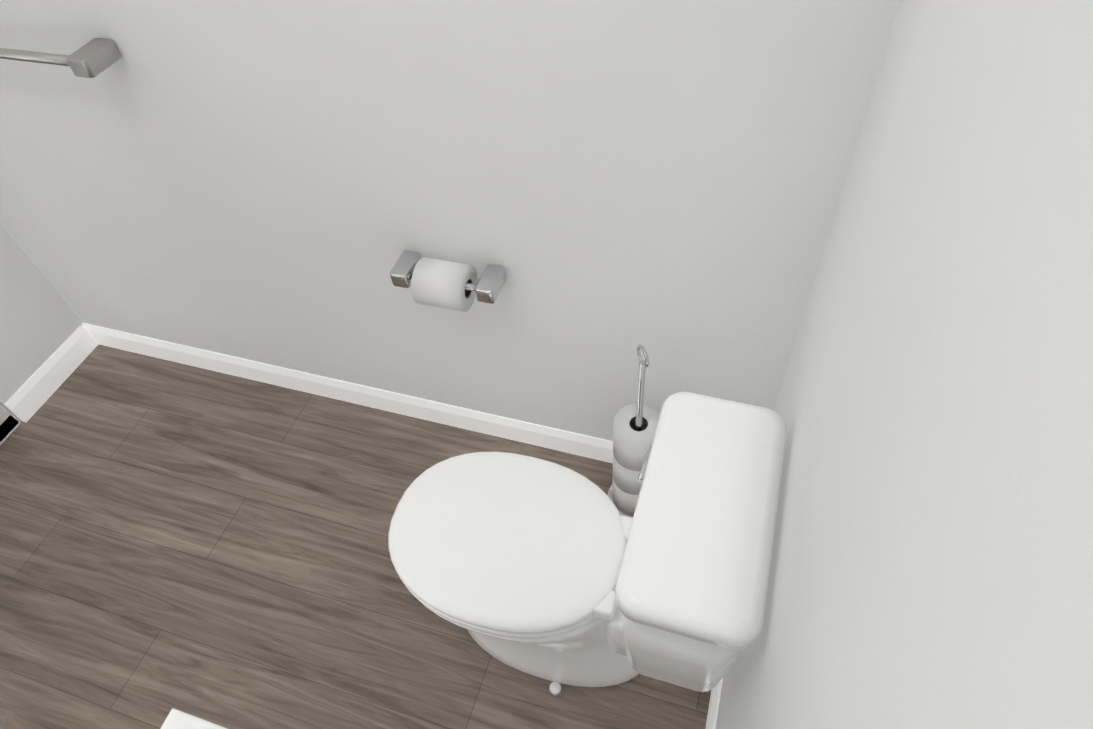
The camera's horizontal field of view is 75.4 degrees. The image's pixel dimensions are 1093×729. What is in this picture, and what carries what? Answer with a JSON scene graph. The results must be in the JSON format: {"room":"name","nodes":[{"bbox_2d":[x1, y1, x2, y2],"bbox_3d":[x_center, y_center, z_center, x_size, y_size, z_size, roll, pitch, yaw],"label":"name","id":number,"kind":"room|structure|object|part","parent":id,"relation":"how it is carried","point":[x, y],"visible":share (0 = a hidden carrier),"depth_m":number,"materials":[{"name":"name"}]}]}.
{"room":"bathroom","nodes":[
{"label":"bathroom","id":0,"kind":"room"},
{"bbox_2d":[0,224,82,420],"bbox_3d":[-1.623,-0.739,1.254,0.100,2.440,0.328,11,52,14],"label":"wall","id":1,"kind":"structure","parent":0,"point":[41,322],"depth_m":2.03,"materials":[{"name":"paint"}]},
{"bbox_2d":[4,326,97,421],"bbox_3d":[-1.494,0.025,2.143,0.013,0.085,0.315,11,52,14],"label":"baseboard","id":2,"kind":"structure","parent":1,"relation":"attached to","point":[37,389],"depth_m":2.13,"materials":[{"name":"white wood"}]},
{"bbox_2d":[0,344,710,728],"bbox_3d":[-1.354,1.229,1.257,3.146,0.100,3.308,11,52,14],"label":"floor","id":3,"kind":"structure","parent":0,"point":[204,544],"depth_m":1.74,"materials":[{"name":"wood"}]},
{"bbox_2d":[0,404,20,444],"bbox_3d":[-2.266,0.061,0.980,0.887,1.930,1.572,11,52,14],"label":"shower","id":4,"kind":"object","parent":3,"relation":"on","point":[9,423],"visible":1,"depth_m":2.04,"materials":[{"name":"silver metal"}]},
{"bbox_2d":[160,708,227,728],"bbox_3d":[-0.231,0.999,0.634,0.592,1.004,0.982,11,52,14],"label":"bathroom vanity","id":5,"kind":"object","parent":3,"relation":"on","point":[176,719],"visible":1,"depth_m":0.70,"materials":[{"name":"white"}]},
{"bbox_2d":[388,392,786,695],"bbox_3d":[0.057,0.311,1.370,0.665,0.708,0.529,11,52,14],"label":"toilet","id":6,"kind":"object","parent":3,"relation":"on","point":[557,574],"visible":1,"depth_m":1.20,"materials":[{"name":"ceramic"}]},
{"bbox_3d":[-0.073,0.322,1.316,0.448,0.054,0.342,11,52,14],"label":"seat","id":7,"kind":"part","parent":6,"relation":"part of","materials":[{"name":"plastic"}]},
{"bbox_3d":[0.231,0.292,1.125,0.206,0.331,0.372,11,52,14],"label":"tank","id":8,"kind":"part","parent":6,"relation":"part of","materials":[{"name":"ceramic"}]},
{"bbox_2d":[607,344,659,517],"bbox_3d":[0.203,0.156,1.563,0.140,0.588,0.140,11,52,14],"label":"stand","id":9,"kind":"object","parent":3,"relation":"on","point":[634,427],"visible":0.75,"depth_m":1.54,"materials":[{"name":"white paper"}]},
{"bbox_2d":[0,0,899,440],"bbox_3d":[-0.533,-0.692,1.123,2.256,2.440,0.100,11,52,14],"label":"wall","id":10,"kind":"structure","parent":0,"point":[608,186],"depth_m":1.33,"materials":[{"name":"paint"}]},
{"bbox_2d":[0,38,121,77],"bbox_3d":[-1.122,-0.618,1.359,0.676,0.033,0.084,11,52,14],"label":"towel rail","id":11,"kind":"object","parent":10,"relation":"attached to","point":[94,57],"visible":1,"depth_m":1.28,"materials":[{"name":"silver metal"}]},
{"bbox_2d":[82,323,612,462],"bbox_3d":[-0.472,0.098,1.995,2.056,0.085,0.013,11,52,14],"label":"baseboard","id":12,"kind":"structure","parent":10,"relation":"attached to","point":[514,429],"depth_m":2.00,"materials":[{"name":"white wood"}]},
{"bbox_2d":[389,250,505,311],"bbox_3d":[-0.206,-0.167,1.446,0.228,0.096,0.106,11,52,14],"label":"toilet paper holder","id":13,"kind":"object","parent":10,"relation":"attached to","point":[445,284],"visible":1,"depth_m":1.41,"materials":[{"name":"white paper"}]},
{"bbox_2d":[715,0,1092,728],"bbox_3d":[0.177,0.303,0.240,0.100,2.440,2.008,11,52,14],"label":"wall","id":14,"kind":"structure","parent":0,"point":[931,560],"depth_m":0.40,"materials":[{"name":"paint"}]},
{"bbox_2d":[705,678,722,728],"bbox_3d":[0.363,0.634,1.482,0.013,0.085,0.895,11,52,14],"label":"baseboard","id":15,"kind":"structure","parent":14,"relation":"attached to","point":[711,721],"depth_m":1.41,"materials":[{"name":"white wood"}]}
]}

